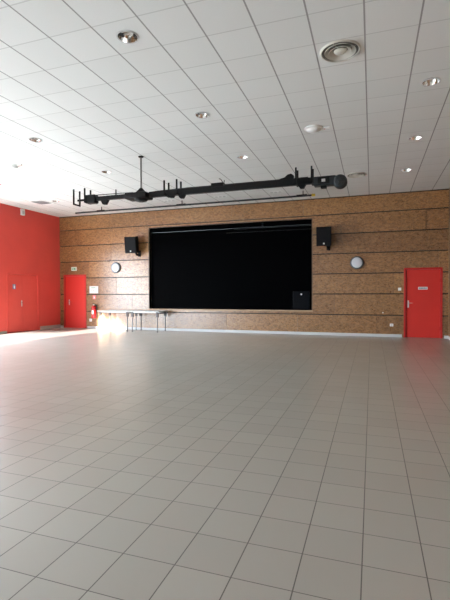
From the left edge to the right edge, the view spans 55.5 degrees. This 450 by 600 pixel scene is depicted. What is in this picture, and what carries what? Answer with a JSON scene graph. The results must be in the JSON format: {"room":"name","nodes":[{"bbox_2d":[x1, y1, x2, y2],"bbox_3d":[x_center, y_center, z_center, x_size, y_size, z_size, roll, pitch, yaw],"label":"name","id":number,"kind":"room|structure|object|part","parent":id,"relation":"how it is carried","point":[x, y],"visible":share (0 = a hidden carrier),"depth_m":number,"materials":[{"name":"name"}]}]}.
{"room":"community hall","nodes":[
{"label":"community hall","id":0,"kind":"room"},
{"bbox_2d":[0,203,60,331],"bbox_3d":[-10.207,-0.988,7.343,0.080,4.578,21.500,0,1,19],"label":"wall","id":1,"kind":"structure","parent":0,"point":[29,243],"depth_m":15.99,"materials":[{"name":"red paint"}]},
{"bbox_2d":[20,209,24,215],"bbox_3d":[-7.324,-3.181,15.493,0.074,0.230,0.160,0,1,19],"label":"fire alarm","id":2,"kind":"object","parent":1,"relation":"attached to","point":[22,211],"visible":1,"depth_m":15.44,"materials":[{"name":"white plastic"}]},
{"bbox_2d":[7,273,39,332],"bbox_3d":[-7.357,0.093,15.600,0.120,2.120,1.510,0,1,19],"label":"door","id":3,"kind":"structure","parent":1,"relation":"in","point":[22,288],"depth_m":15.58,"materials":[{"name":"red paint"}]},
{"bbox_2d":[0,324,60,333],"bbox_3d":[-7.233,1.083,15.877,0.020,0.130,3.260,0,1,19],"label":"baseboard","id":4,"kind":"structure","parent":1,"relation":"attached to","point":[58,325],"depth_m":16.72,"materials":[{"name":"stone"}]},
{"bbox_2d":[0,327,449,599],"bbox_3d":[-3.452,1.379,5.095,14.370,0.120,21.550,0,1,19],"label":"floor","id":5,"kind":"structure","parent":0,"point":[137,464],"depth_m":3.45,"materials":[{"name":"tile"}]},
{"bbox_2d":[99,310,136,331],"bbox_3d":[-3.989,0.764,16.000,1.355,0.745,0.750,0,1,19],"label":"folding table","id":6,"kind":"object","parent":5,"relation":"on","point":[109,312],"visible":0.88,"depth_m":15.89,"materials":[{"name":"plastic"}]},
{"bbox_2d":[129,310,166,331],"bbox_3d":[-2.768,0.767,15.582,1.205,0.745,0.750,0,1,19],"label":"folding table","id":7,"kind":"object","parent":5,"relation":"on","point":[137,311],"visible":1,"depth_m":15.43,"materials":[{"name":"plastic"}]},
{"bbox_2d":[0,0,449,216],"bbox_3d":[-3.467,-3.344,5.015,14.370,0.370,21.550,0,1,19],"label":"ceiling","id":8,"kind":"structure","parent":0,"point":[96,101],"depth_m":6.71,"materials":[{"name":"tile"}]},
{"bbox_2d":[4,163,22,168],"bbox_3d":[-5.070,-3.203,10.289,0.465,0.080,0.350,0,1,19],"label":"ceiling light","id":9,"kind":"object","parent":8,"relation":"attached to","point":[8,165],"visible":1,"depth_m":10.21,"materials":[{"name":"white plastic"}]},
{"bbox_2d":[28,137,42,142],"bbox_3d":[-3.804,-3.273,8.595,0.274,0.130,0.274,0,1,19],"label":"recessed light","id":10,"kind":"object","parent":8,"relation":"in","point":[33,139],"visible":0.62,"depth_m":8.67,"materials":[{"name":"white"}]},
{"bbox_2d":[29,200,53,204],"bbox_3d":[-6.213,-3.299,14.490,0.560,0.022,0.560,0,1,19],"label":"ceiling vent","id":11,"kind":"object","parent":8,"relation":"in","point":[41,202],"visible":1,"depth_m":14.46,"materials":[{"name":"white plastic"}]},
{"bbox_2d":[116,30,138,43],"bbox_3d":[-1.172,-3.223,5.149,0.274,0.130,0.274,0,1,19],"label":"recessed light","id":12,"kind":"object","parent":8,"relation":"in","point":[125,36],"visible":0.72,"depth_m":5.21,"materials":[{"name":"metal"}]},
{"bbox_2d":[75,191,314,213],"bbox_3d":[-1.382,-3.227,14.268,8.650,0.188,0.060,0,1,19],"label":"rail","id":13,"kind":"object","parent":8,"relation":"hanging from","point":[303,194],"visible":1,"depth_m":14.06,"materials":[{"name":"grey metal"}]},
{"bbox_2d":[195,112,209,118],"bbox_3d":[-0.391,-3.264,7.424,0.274,0.130,0.274,0,1,19],"label":"recessed light","id":14,"kind":"object","parent":8,"relation":"in","point":[202,115],"visible":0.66,"depth_m":7.50,"materials":[{"name":"white"}]},
{"bbox_2d":[73,156,346,206],"bbox_3d":[-0.604,-2.700,9.231,6.245,1.076,0.340,0,1,19],"label":"boom","id":15,"kind":"object","parent":8,"relation":"hanging from","point":[339,181],"visible":1,"depth_m":9.05,"materials":[{"name":"black metal"}]},
{"bbox_3d":[-1.897,-2.833,9.672,0.039,0.778,0.040,0,1,19],"label":"rod","id":16,"kind":"part","parent":15,"relation":"part of","materials":[{"name":"silver metal"}]},
{"bbox_3d":[1.928,-2.281,8.345,0.220,0.195,0.168,0,1,19],"label":"plate","id":17,"kind":"part","parent":15,"relation":"part of","materials":[{"name":"black metal"}]},
{"bbox_3d":[1.954,-2.316,8.360,0.420,0.175,0.180,0,1,19],"label":"motor","id":18,"kind":"part","parent":15,"relation":"part of","materials":[{"name":"grey metal"}]},
{"bbox_2d":[237,155,247,158],"bbox_3d":[0.396,-3.305,9.718,0.274,0.130,0.274,0,1,19],"label":"recessed light","id":19,"kind":"object","parent":8,"relation":"in","point":[238,156],"visible":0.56,"depth_m":9.80,"materials":[{"name":"white"}]},
{"bbox_2d":[304,125,329,133],"bbox_3d":[1.722,-3.185,8.023,0.465,0.080,0.350,0,1,19],"label":"ceiling light","id":20,"kind":"object","parent":8,"relation":"attached to","point":[312,129],"visible":1,"depth_m":7.96,"materials":[{"name":"white plastic"}]},
{"bbox_2d":[320,39,360,62],"bbox_3d":[1.473,-3.197,5.470,0.508,0.089,0.508,0,1,19],"label":"ceiling vent","id":21,"kind":"object","parent":8,"relation":"in","point":[343,50],"visible":0.99,"depth_m":5.48,"materials":[{"name":"beige metal"}]},
{"bbox_2d":[346,172,365,177],"bbox_3d":[3.450,-3.300,11.234,0.508,0.089,0.508,0,1,19],"label":"ceiling vent","id":22,"kind":"object","parent":8,"relation":"in","point":[355,174],"visible":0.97,"depth_m":11.23,"materials":[{"name":"beige metal"}]},
{"bbox_2d":[400,168,411,171],"bbox_3d":[4.572,-3.336,10.796,0.274,0.130,0.274,0,1,19],"label":"recessed light","id":23,"kind":"object","parent":8,"relation":"in","point":[406,169],"visible":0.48,"depth_m":10.88,"materials":[{"name":"white"}]},
{"bbox_2d":[408,135,422,140],"bbox_3d":[3.801,-3.296,8.550,0.274,0.130,0.274,0,1,19],"label":"recessed light","id":24,"kind":"object","parent":8,"relation":"in","point":[416,137],"visible":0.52,"depth_m":8.63,"materials":[{"name":"white"}]},
{"bbox_2d":[421,77,440,86],"bbox_3d":[3.019,-3.255,6.270,0.274,0.130,0.274,0,1,19],"label":"recessed light","id":25,"kind":"object","parent":8,"relation":"in","point":[432,81],"visible":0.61,"depth_m":6.34,"materials":[{"name":"white"}]},
{"bbox_2d":[59,190,448,337],"bbox_3d":[0.011,-1.152,15.170,14.370,4.578,0.140,0,1,19],"label":"wall","id":26,"kind":"structure","parent":0,"point":[391,233],"depth_m":14.04,"materials":[{"name":"brown wood"}]},
{"bbox_2d":[64,275,86,327],"bbox_3d":[-6.007,0.054,17.215,1.065,2.135,0.178,0,1,19],"label":"door","id":27,"kind":"structure","parent":26,"relation":"in","point":[75,294],"depth_m":17.20,"materials":[{"name":"red paint"}]},
{"bbox_2d":[89,286,97,292],"bbox_3d":[-5.173,-0.405,16.877,0.410,0.290,0.020,0,1,19],"label":"evacuation plan","id":28,"kind":"object","parent":26,"relation":"attached to","point":[92,289],"visible":1,"depth_m":16.87,"materials":[{"name":"paper"}]},
{"bbox_2d":[91,303,96,317],"bbox_3d":[-5.130,0.414,16.772,0.196,0.585,0.210,-1,1,-27],"label":"fire extinguisher","id":29,"kind":"object","parent":26,"relation":"attached to","point":[94,312],"visible":1,"depth_m":16.70,"materials":[{"name":"red metal"}]},
{"bbox_2d":[111,262,120,272],"bbox_3d":[-4.215,-1.247,16.489,0.410,0.410,0.104,0,1,19],"label":"round wall lamp","id":30,"kind":"object","parent":26,"relation":"attached to","point":[115,267],"visible":1,"depth_m":16.45,"materials":[{"name":"grey plastic"}]},
{"bbox_2d":[124,237,140,256],"bbox_3d":[-3.410,-2.000,15.940,0.472,0.740,0.594,0,1,19],"label":"loudspeaker","id":31,"kind":"object","parent":26,"relation":"attached to","point":[131,243],"visible":1,"depth_m":15.73,"materials":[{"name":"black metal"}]},
{"bbox_2d":[124,237,135,252],"bbox_3d":[-3.482,-2.020,15.724,0.440,0.565,0.096,0,1,13],"label":"grille","id":32,"kind":"object","parent":31,"relation":"attached to","point":[130,242],"depth_m":15.71,"materials":[{"name":"black plastic"}]},
{"bbox_2d":[148,218,312,309],"bbox_3d":[0.040,-1.178,15.185,6.085,3.060,0.212,0,1,19],"label":"trim","id":33,"kind":"structure","parent":26,"relation":"attached to","point":[303,218],"depth_m":15.05,"materials":[{"name":"black wood"}]},
{"bbox_2d":[149,309,312,311],"bbox_3d":[0.043,0.354,15.207,6.095,0.045,0.220,0,1,19],"label":"trim","id":34,"kind":"structure","parent":26,"relation":"attached to","point":[149,309],"depth_m":15.03,"materials":[{"name":"brown wood"}]},
{"bbox_2d":[151,219,311,309],"bbox_3d":[0.057,-1.176,15.236,6.035,3.015,0.125,0,1,19],"label":"stage opening","id":35,"kind":"object","parent":26,"relation":"attached to","point":[261,265],"depth_m":15.15,"materials":[{"name":"black fabric"}]},
{"bbox_3d":[1.462,-2.514,14.682,3.025,0.310,0.035,0,1,19],"label":"rail","id":36,"kind":"part","parent":35,"relation":"part of","materials":[{"name":"black metal"}]},
{"bbox_2d":[59,189,448,217],"bbox_3d":[-0.021,-3.324,15.061,14.170,0.030,0.012,0,1,19],"label":"trim","id":37,"kind":"structure","parent":26,"relation":"attached to","point":[437,189],"depth_m":14.55,"materials":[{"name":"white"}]},
{"bbox_2d":[61,325,447,338],"bbox_3d":[-0.008,1.096,15.132,14.170,0.085,0.020,0,1,19],"label":"baseboard","id":38,"kind":"structure","parent":26,"relation":"attached to","point":[94,327],"depth_m":14.72,"materials":[{"name":"white tile"}]},
{"bbox_2d":[316,226,330,249],"bbox_3d":[3.184,-1.983,13.686,0.468,0.740,0.580,0,1,19],"label":"loudspeaker","id":39,"kind":"object","parent":26,"relation":"attached to","point":[323,234],"visible":1,"depth_m":13.46,"materials":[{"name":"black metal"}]},
{"bbox_2d":[350,256,363,268],"bbox_3d":[4.194,-1.189,13.605,0.410,0.410,0.104,0,1,19],"label":"round wall lamp","id":40,"kind":"object","parent":26,"relation":"attached to","point":[356,262],"visible":1,"depth_m":13.57,"materials":[{"name":"grey plastic"}]},
{"bbox_2d":[404,267,442,337],"bbox_3d":[6.044,0.084,13.081,1.075,2.140,0.178,0,1,19],"label":"door","id":41,"kind":"structure","parent":26,"relation":"in","point":[423,287],"depth_m":13.06,"materials":[{"name":"red paint"}]},
{"bbox_2d":[448,188,449,335],"bbox_3d":[3.291,-0.951,2.713,0.120,4.578,21.500,0,1,19],"label":"wall","id":42,"kind":"structure","parent":0,"point":[449,188],"depth_m":12.66,"materials":[{"name":"paint"}]}
]}

